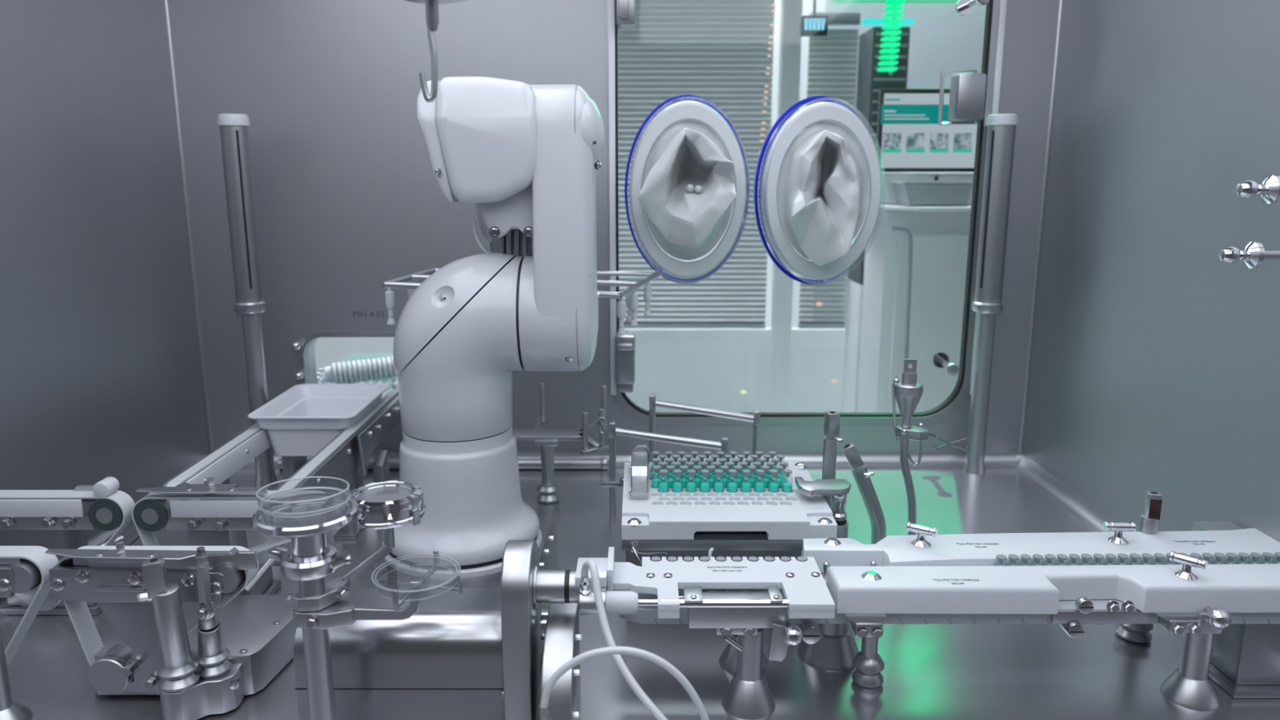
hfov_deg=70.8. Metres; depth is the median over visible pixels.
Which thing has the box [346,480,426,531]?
head
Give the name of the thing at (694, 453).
vial
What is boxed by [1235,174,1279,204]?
rod
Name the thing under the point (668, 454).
vial
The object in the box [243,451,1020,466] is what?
baseboard
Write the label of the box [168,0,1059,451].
wall
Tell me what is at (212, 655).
post
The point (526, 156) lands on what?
robot arm
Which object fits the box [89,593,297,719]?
housing
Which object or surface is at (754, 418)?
gate
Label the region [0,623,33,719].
post
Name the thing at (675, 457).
vial
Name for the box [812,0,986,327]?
light panel
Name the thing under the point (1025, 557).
vial
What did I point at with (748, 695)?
support post
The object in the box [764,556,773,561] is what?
vial
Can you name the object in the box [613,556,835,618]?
plate
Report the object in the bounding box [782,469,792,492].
vial
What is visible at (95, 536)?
baseboard
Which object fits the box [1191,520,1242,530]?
bracket
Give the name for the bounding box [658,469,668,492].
vial
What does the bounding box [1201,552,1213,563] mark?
vial
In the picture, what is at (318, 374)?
bottle closure
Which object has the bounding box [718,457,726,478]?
vial
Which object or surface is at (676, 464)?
vial
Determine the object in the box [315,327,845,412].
wall
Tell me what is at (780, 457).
vial
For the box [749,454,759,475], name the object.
vial
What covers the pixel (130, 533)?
channel
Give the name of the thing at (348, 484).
cover
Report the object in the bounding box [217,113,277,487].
column
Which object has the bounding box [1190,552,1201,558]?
vial
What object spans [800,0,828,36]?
digital display
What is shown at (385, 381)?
bottle closure
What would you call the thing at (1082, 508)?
baseboard
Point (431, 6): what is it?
hook
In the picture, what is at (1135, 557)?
vial
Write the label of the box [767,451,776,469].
vial
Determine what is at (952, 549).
rail
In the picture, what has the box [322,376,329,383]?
bottle closure
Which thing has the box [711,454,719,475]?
vial
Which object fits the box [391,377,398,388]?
bottle closure
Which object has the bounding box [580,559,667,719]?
hose
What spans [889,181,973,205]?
basin
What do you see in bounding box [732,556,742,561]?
vial
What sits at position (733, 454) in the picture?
vial
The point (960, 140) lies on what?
picture
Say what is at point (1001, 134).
column
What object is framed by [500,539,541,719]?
housing
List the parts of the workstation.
rail, panel, door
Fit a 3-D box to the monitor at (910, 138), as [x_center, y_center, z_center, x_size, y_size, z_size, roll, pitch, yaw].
[0.878,-0.682,2.680,0.338,0.240,0.034,0,12,0]
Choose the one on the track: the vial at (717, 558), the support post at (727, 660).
the vial at (717, 558)
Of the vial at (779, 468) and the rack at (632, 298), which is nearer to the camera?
the vial at (779, 468)
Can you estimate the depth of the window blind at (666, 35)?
3.29 m
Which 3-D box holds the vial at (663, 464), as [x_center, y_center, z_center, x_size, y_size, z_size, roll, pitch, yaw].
[0.037,0.183,1.451,0.016,0.035,0.016,0,12,0]
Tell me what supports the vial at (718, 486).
in the rack at (669, 515)
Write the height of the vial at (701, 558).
0.035 m
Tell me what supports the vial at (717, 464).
in the rack at (669, 515)
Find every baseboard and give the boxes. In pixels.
[0,452,210,621]
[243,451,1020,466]
[1013,452,1115,532]
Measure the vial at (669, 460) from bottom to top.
0.035 m
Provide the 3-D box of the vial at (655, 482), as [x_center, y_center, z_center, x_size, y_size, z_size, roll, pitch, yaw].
[0.027,0.186,1.433,0.016,0.035,0.016,0,12,0]
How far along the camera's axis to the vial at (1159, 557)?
1.19 m
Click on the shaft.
(553, 586)
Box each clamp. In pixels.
[628,444,656,499]
[795,476,850,537]
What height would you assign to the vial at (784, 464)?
0.035 m
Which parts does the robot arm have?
plate, arm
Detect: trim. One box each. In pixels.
[163,0,213,452]
[1018,0,1063,455]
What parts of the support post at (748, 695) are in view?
rail bracket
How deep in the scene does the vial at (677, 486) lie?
1.41 m
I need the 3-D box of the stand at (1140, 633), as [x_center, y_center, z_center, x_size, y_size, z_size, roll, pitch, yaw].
[0.723,0.297,1.298,0.048,0.224,0.048,0,12,0]
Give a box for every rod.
[1217,241,1279,268]
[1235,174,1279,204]
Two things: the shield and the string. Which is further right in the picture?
the string
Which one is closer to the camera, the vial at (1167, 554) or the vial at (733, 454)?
the vial at (1167, 554)
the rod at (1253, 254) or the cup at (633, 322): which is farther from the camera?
the cup at (633, 322)
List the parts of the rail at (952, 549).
tee knob, tee knob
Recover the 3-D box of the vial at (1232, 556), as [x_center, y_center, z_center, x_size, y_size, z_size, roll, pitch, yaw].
[0.784,0.274,1.195,0.016,0.035,0.016,-4,12,-17]
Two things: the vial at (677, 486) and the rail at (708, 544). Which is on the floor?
the rail at (708, 544)
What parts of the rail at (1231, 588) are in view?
tee knob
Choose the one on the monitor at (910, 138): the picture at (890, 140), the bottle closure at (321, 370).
the picture at (890, 140)
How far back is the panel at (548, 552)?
1.42 m
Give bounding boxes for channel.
[95,519,139,546]
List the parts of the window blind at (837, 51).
rail, head rail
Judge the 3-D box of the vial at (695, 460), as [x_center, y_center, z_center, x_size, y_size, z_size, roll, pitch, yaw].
[0.091,0.179,1.470,0.016,0.035,0.016,0,12,0]
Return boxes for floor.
[0,466,1279,719]
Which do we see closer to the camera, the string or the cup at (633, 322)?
the cup at (633, 322)
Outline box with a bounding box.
[293,576,504,719]
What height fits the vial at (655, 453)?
0.035 m
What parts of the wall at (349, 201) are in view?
wall knob, wall knob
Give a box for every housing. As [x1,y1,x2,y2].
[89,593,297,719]
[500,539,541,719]
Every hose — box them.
[324,356,399,383]
[536,646,709,719]
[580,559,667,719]
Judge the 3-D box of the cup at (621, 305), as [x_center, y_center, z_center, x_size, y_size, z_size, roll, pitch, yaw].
[-0.035,-0.098,1.684,0.017,0.040,0.017,0,12,0]
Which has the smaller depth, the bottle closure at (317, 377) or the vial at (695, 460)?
the vial at (695, 460)
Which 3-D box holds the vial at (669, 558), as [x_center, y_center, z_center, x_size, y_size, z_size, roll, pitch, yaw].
[0.043,0.280,1.199,0.016,0.035,0.016,0,12,0]
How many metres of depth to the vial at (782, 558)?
1.19 m
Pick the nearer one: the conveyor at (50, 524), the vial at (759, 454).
the conveyor at (50, 524)
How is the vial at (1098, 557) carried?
on the track
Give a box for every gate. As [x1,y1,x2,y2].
[608,421,728,521]
[648,394,759,462]
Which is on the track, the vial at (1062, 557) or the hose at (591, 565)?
the vial at (1062, 557)
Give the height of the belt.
0.064 m
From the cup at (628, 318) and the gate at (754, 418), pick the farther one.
the gate at (754, 418)
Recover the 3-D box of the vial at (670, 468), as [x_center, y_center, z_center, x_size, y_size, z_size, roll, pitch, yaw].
[0.048,0.186,1.433,0.016,0.035,0.016,0,12,0]
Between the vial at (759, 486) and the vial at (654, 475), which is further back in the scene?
the vial at (654, 475)
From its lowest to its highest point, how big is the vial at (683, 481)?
0.035 m
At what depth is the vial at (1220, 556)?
1.19 m
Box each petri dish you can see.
[261,487,350,523]
[371,553,460,600]
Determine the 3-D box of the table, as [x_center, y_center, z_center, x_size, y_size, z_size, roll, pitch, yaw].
[-0.735,0.261,2.610,0.427,0.412,0.800,0,12,0]
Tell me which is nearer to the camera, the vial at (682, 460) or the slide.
the slide
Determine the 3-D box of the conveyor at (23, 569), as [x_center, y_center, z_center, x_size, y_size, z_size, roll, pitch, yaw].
[-0.853,0.328,1.143,0.218,0.175,0.049,0,12,0]
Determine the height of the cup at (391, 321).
0.033 m
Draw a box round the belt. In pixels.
[244,542,289,591]
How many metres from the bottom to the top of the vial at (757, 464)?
0.035 m
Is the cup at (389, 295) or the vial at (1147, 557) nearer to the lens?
the vial at (1147, 557)
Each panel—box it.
[538,511,557,643]
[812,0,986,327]
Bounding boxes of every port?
[624,94,750,283]
[753,95,881,284]
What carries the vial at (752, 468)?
in the rack at (669, 515)
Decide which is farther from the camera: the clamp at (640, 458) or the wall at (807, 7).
the wall at (807, 7)
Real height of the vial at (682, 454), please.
0.035 m
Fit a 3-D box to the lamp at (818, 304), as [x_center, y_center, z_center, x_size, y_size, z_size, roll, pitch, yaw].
[0.662,-0.209,3.342,0.024,0.018,0.036,0,12,0]
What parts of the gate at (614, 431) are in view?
post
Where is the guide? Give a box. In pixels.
[356,396,399,482]
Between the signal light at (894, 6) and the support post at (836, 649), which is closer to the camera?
the support post at (836, 649)
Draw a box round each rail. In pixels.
[622,532,803,566]
[802,521,1279,578]
[826,551,1279,613]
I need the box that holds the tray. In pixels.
[247,383,389,456]
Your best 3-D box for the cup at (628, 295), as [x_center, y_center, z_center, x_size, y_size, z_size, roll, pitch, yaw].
[-0.020,-0.129,1.812,0.017,0.040,0.017,0,12,0]
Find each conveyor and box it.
[0,476,134,614]
[0,546,58,666]
[44,541,258,694]
[131,475,325,595]
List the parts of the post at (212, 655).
rod, lever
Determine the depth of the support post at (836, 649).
1.24 m
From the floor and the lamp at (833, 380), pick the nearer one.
the floor
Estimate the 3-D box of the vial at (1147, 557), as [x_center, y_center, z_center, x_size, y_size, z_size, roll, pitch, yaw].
[0.671,0.275,1.193,0.016,0.035,0.016,-4,12,-17]
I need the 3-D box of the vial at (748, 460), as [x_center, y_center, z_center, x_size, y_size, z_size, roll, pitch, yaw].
[0.178,0.179,1.470,0.016,0.035,0.016,0,12,0]
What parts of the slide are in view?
chrome rod, ball knob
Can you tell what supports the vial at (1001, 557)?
on the track
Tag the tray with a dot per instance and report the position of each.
(303, 420)
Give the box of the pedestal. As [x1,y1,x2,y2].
[1208,623,1279,697]
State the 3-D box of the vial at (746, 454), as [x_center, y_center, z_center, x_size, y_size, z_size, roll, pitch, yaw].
[0.178,0.171,1.506,0.016,0.035,0.016,0,12,0]
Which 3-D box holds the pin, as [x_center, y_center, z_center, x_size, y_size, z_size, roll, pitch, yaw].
[0.116,0.347,1.110,0.024,0.021,0.016,0,12,0]
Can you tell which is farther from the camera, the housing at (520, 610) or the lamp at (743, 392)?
the lamp at (743, 392)
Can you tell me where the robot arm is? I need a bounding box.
[381,76,604,585]
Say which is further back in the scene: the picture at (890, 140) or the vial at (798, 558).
the picture at (890, 140)
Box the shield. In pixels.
[599,416,623,487]
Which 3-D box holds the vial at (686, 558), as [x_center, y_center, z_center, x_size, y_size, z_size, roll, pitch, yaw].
[0.064,0.280,1.199,0.016,0.035,0.016,0,12,0]
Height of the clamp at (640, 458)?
0.037 m
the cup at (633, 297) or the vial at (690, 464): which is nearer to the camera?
the vial at (690, 464)
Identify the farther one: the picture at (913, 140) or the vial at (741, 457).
the picture at (913, 140)
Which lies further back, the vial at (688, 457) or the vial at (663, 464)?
the vial at (688, 457)
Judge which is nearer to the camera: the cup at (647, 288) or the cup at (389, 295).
the cup at (389, 295)
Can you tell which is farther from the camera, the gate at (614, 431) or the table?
the table
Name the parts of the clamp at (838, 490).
arm, pivot post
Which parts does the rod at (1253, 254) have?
rod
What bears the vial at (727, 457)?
in the rack at (669, 515)
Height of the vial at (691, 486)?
0.035 m
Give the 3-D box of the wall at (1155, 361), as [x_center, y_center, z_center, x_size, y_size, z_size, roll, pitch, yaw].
[0.899,-0.086,0.600,0.020,1.260,2.810,0,12,0]
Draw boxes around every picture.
[882,133,901,149]
[906,133,924,149]
[929,133,948,149]
[952,133,972,149]
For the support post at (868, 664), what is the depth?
1.18 m
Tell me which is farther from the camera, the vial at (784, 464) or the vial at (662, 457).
the vial at (662, 457)
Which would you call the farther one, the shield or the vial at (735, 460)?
the shield
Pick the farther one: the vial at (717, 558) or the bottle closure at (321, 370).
the bottle closure at (321, 370)
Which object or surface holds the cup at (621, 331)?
on the rack at (632, 298)
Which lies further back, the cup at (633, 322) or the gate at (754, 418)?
the gate at (754, 418)
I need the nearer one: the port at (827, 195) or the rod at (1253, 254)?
the rod at (1253, 254)
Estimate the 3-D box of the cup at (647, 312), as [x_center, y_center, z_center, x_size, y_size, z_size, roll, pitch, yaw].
[0.016,-0.109,1.879,0.017,0.033,0.017,0,12,0]
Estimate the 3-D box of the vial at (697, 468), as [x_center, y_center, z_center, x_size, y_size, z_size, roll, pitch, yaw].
[0.091,0.186,1.433,0.016,0.035,0.016,0,12,0]
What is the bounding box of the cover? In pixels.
[256,476,351,514]
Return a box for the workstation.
[857,172,973,412]
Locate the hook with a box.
[404,0,467,102]
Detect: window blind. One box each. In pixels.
[617,0,774,328]
[798,12,860,328]
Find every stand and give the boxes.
[252,493,462,719]
[512,382,608,504]
[821,411,844,508]
[840,441,886,543]
[1115,490,1162,644]
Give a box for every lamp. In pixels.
[740,390,746,394]
[815,302,822,306]
[831,378,837,382]
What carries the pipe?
on the floor
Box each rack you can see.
[381,267,661,334]
[621,459,837,539]
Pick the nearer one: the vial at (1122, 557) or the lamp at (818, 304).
the vial at (1122, 557)
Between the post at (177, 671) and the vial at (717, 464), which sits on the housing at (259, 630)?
the post at (177, 671)
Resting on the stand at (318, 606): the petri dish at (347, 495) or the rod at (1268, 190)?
the petri dish at (347, 495)
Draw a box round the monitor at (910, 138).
[875,88,977,172]
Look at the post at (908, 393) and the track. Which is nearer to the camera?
the track
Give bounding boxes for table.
[323,353,398,395]
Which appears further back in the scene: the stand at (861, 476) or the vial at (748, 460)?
the stand at (861, 476)
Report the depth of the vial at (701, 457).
1.48 m
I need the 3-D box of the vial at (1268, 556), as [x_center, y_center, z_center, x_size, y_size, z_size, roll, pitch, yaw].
[0.833,0.274,1.196,0.016,0.035,0.016,-4,12,-17]
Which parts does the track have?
rail bracket, rail bracket, ball knob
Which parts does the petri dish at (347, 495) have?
dish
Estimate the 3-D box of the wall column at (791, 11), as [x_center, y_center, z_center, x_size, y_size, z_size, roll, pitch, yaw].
[0.527,-1.529,3.061,0.068,3.730,0.060,0,12,0]
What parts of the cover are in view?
lid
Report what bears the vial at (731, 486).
in the rack at (669, 515)
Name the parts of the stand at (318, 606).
arm, arm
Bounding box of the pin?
[724,635,743,651]
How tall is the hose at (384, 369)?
0.115 m
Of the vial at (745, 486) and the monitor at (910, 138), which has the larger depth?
the monitor at (910, 138)
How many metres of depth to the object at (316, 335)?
1.65 m
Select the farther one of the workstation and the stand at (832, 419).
the workstation
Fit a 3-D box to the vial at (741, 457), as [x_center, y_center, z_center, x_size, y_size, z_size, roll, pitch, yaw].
[0.167,0.175,1.488,0.016,0.035,0.016,0,12,0]
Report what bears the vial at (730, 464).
in the rack at (669, 515)
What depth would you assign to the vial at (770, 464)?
1.45 m
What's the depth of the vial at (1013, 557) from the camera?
1.19 m
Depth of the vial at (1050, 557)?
1.19 m
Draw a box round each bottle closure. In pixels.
[316,372,323,383]
[316,376,321,383]
[318,368,324,378]
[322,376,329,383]
[373,379,381,383]
[382,378,389,387]
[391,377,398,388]
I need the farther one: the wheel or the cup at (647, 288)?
the cup at (647, 288)
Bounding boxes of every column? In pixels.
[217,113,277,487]
[768,0,803,412]
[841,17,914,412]
[963,113,1018,474]
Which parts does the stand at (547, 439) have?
plate, arm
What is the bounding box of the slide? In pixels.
[661,586,803,661]
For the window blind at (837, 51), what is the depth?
3.28 m
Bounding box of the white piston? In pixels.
[605,591,657,614]
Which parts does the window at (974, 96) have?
hinge plate, knob, knob stem, knob, latch handle, knob, knob stem, knob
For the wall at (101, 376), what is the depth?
1.65 m
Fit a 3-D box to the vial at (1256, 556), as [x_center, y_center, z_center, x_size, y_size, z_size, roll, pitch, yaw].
[0.817,0.274,1.196,0.016,0.035,0.016,-4,12,-17]
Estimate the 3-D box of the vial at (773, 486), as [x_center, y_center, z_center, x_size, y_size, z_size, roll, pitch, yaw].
[0.210,0.190,1.415,0.016,0.035,0.016,0,12,0]
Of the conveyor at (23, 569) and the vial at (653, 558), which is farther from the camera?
the vial at (653, 558)
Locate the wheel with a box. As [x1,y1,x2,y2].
[536,603,582,719]
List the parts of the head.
screen plate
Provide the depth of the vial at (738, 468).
1.43 m
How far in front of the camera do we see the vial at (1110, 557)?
1.19 m
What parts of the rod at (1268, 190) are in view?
rod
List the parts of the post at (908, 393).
plate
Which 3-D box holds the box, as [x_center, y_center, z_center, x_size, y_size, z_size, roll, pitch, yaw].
[-0.294,0.348,1.147,0.260,0.185,0.110,0,12,0]
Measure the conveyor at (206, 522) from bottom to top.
0.221 m
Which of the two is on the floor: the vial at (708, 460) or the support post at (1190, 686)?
the support post at (1190, 686)
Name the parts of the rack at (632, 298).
frame rod, frame rod, frame rod, frame rod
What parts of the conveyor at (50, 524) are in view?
rail, plate, foot plate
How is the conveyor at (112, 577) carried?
on the housing at (259, 630)
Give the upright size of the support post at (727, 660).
0.108 m
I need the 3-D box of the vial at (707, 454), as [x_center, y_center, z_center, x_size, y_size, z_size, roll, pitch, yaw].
[0.113,0.171,1.506,0.016,0.035,0.016,0,12,0]
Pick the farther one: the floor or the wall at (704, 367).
the wall at (704, 367)
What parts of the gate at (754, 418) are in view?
post, post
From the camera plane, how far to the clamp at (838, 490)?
1.38 m
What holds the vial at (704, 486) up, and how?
in the rack at (669, 515)
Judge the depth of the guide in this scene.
1.75 m
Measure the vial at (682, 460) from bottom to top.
0.035 m
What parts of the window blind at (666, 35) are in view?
rail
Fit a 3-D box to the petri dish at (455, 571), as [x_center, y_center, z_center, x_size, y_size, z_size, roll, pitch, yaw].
[-0.248,0.241,0.999,0.096,0.013,0.096,6,13,25]
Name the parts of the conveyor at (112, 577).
thumb knob, guide plate, plate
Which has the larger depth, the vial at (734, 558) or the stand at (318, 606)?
the vial at (734, 558)
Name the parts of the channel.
rod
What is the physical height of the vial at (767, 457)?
0.035 m
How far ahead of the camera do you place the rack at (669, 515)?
1.33 m
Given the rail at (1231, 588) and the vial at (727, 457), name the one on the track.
the rail at (1231, 588)
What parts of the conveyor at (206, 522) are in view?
guide plate, plate, thumb knob, rail, foot plate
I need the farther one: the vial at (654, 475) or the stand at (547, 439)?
the stand at (547, 439)
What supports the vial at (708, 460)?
in the rack at (669, 515)
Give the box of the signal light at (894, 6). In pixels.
[877,0,905,75]
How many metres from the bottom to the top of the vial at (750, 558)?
0.035 m
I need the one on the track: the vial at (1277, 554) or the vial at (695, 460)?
the vial at (1277, 554)
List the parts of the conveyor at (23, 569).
plate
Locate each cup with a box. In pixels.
[384,287,395,308]
[386,307,395,324]
[407,280,415,298]
[617,297,626,318]
[617,318,626,334]
[626,286,631,306]
[626,306,631,321]
[629,290,638,310]
[629,310,638,325]
[643,282,651,301]
[644,301,651,315]
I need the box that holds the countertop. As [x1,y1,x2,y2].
[879,204,971,211]
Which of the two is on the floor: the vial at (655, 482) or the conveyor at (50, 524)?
the conveyor at (50, 524)
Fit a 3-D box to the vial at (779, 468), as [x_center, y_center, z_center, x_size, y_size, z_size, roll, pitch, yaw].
[0.221,0.186,1.433,0.016,0.035,0.016,0,12,0]
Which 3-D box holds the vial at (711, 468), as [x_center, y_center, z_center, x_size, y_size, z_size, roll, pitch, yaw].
[0.113,0.186,1.433,0.016,0.035,0.016,0,12,0]
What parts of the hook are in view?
stem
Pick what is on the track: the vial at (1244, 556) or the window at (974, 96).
the vial at (1244, 556)
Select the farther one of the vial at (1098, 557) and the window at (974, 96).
the window at (974, 96)
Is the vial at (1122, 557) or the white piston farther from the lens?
the vial at (1122, 557)
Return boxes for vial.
[650,556,661,561]
[651,451,660,471]
[651,457,661,479]
[652,465,662,488]
[657,454,667,475]
[657,462,667,482]
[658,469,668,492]
[663,451,673,471]
[665,457,674,478]
[665,465,675,488]
[666,556,676,561]
[671,454,680,475]
[671,462,680,482]
[672,469,682,492]
[677,451,685,470]
[677,457,687,479]
[678,465,688,488]
[683,556,693,561]
[684,454,693,475]
[685,462,694,482]
[685,469,696,492]
[690,451,698,470]
[692,457,701,478]
[693,465,702,488]
[697,454,706,475]
[697,462,708,482]
[699,469,710,492]
[699,556,709,561]
[703,451,712,470]
[705,457,713,478]
[706,465,715,488]
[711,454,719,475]
[711,462,721,482]
[713,469,724,492]
[715,556,725,561]
[716,451,724,470]
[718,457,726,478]
[719,465,729,488]
[724,454,733,475]
[724,462,735,482]
[727,469,737,492]
[729,451,737,470]
[731,457,740,479]
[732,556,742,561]
[733,465,742,488]
[737,454,746,475]
[738,462,747,482]
[741,469,751,492]
[742,451,750,469]
[745,457,753,479]
[746,465,756,488]
[747,556,758,561]
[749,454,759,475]
[751,462,761,483]
[754,451,763,469]
[754,469,764,492]
[756,457,766,479]
[760,465,770,488]
[763,454,772,475]
[764,462,775,483]
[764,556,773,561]
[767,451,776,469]
[768,469,777,492]
[770,457,780,479]
[773,465,783,488]
[776,454,784,475]
[778,462,788,482]
[780,556,790,561]
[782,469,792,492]
[796,556,806,561]
[995,554,1006,564]
[1006,554,1018,564]
[1020,554,1031,564]
[1030,554,1043,565]
[1043,553,1055,564]
[1056,553,1067,564]
[1068,553,1079,564]
[1080,553,1092,564]
[1091,553,1104,564]
[1102,553,1116,564]
[1115,553,1128,564]
[1128,553,1141,564]
[1141,553,1153,564]
[1151,552,1164,564]
[1163,552,1177,564]
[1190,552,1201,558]
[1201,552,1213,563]
[1211,552,1226,563]
[1225,552,1238,562]
[1238,552,1249,562]
[1247,551,1262,564]
[1259,551,1274,564]
[1272,551,1279,561]
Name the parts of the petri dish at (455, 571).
dish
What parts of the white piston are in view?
rod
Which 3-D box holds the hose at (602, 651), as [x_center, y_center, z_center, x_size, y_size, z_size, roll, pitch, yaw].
[-0.016,0.364,0.966,0.192,0.123,0.017,0,12,0]
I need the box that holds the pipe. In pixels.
[277,457,608,470]
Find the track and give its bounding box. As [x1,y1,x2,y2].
[619,575,1279,644]
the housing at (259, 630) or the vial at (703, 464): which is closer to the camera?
the housing at (259, 630)
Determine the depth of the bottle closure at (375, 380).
2.48 m
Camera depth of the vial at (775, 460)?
1.47 m
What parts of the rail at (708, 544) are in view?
frame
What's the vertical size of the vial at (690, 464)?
0.035 m
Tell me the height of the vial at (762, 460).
0.035 m
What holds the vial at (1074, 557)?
on the track
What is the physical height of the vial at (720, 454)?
0.035 m
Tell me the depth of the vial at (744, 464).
1.45 m
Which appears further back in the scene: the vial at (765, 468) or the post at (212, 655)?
the vial at (765, 468)
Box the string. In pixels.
[759,0,776,152]
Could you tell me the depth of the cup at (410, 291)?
1.79 m
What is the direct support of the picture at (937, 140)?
on the monitor at (910, 138)
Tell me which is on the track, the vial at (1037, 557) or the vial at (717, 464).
the vial at (1037, 557)
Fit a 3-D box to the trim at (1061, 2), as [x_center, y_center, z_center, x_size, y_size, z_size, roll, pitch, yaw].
[0.886,-0.375,1.972,0.006,1.260,0.006,0,12,0]
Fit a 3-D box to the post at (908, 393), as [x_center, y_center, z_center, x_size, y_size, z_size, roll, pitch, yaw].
[0.501,0.157,1.542,0.173,0.327,0.056,-3,12,-13]
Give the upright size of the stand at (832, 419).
0.271 m
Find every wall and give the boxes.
[0,0,209,546]
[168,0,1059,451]
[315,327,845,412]
[617,0,825,327]
[1022,0,1279,542]
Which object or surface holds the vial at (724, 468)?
in the rack at (669, 515)
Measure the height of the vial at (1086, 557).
0.035 m
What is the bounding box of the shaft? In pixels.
[536,546,614,615]
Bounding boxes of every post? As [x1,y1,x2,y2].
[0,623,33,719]
[137,555,199,693]
[195,546,239,679]
[715,627,775,719]
[719,636,768,674]
[796,573,858,671]
[852,636,884,689]
[892,359,968,535]
[1160,632,1221,711]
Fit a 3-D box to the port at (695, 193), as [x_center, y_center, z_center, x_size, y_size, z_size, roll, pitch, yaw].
[0.102,-0.351,1.879,0.270,0.404,0.208,0,12,0]
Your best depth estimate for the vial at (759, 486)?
1.41 m
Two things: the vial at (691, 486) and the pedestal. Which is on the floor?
the pedestal
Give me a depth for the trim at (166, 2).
1.99 m
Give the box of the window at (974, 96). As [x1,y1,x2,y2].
[607,0,1007,424]

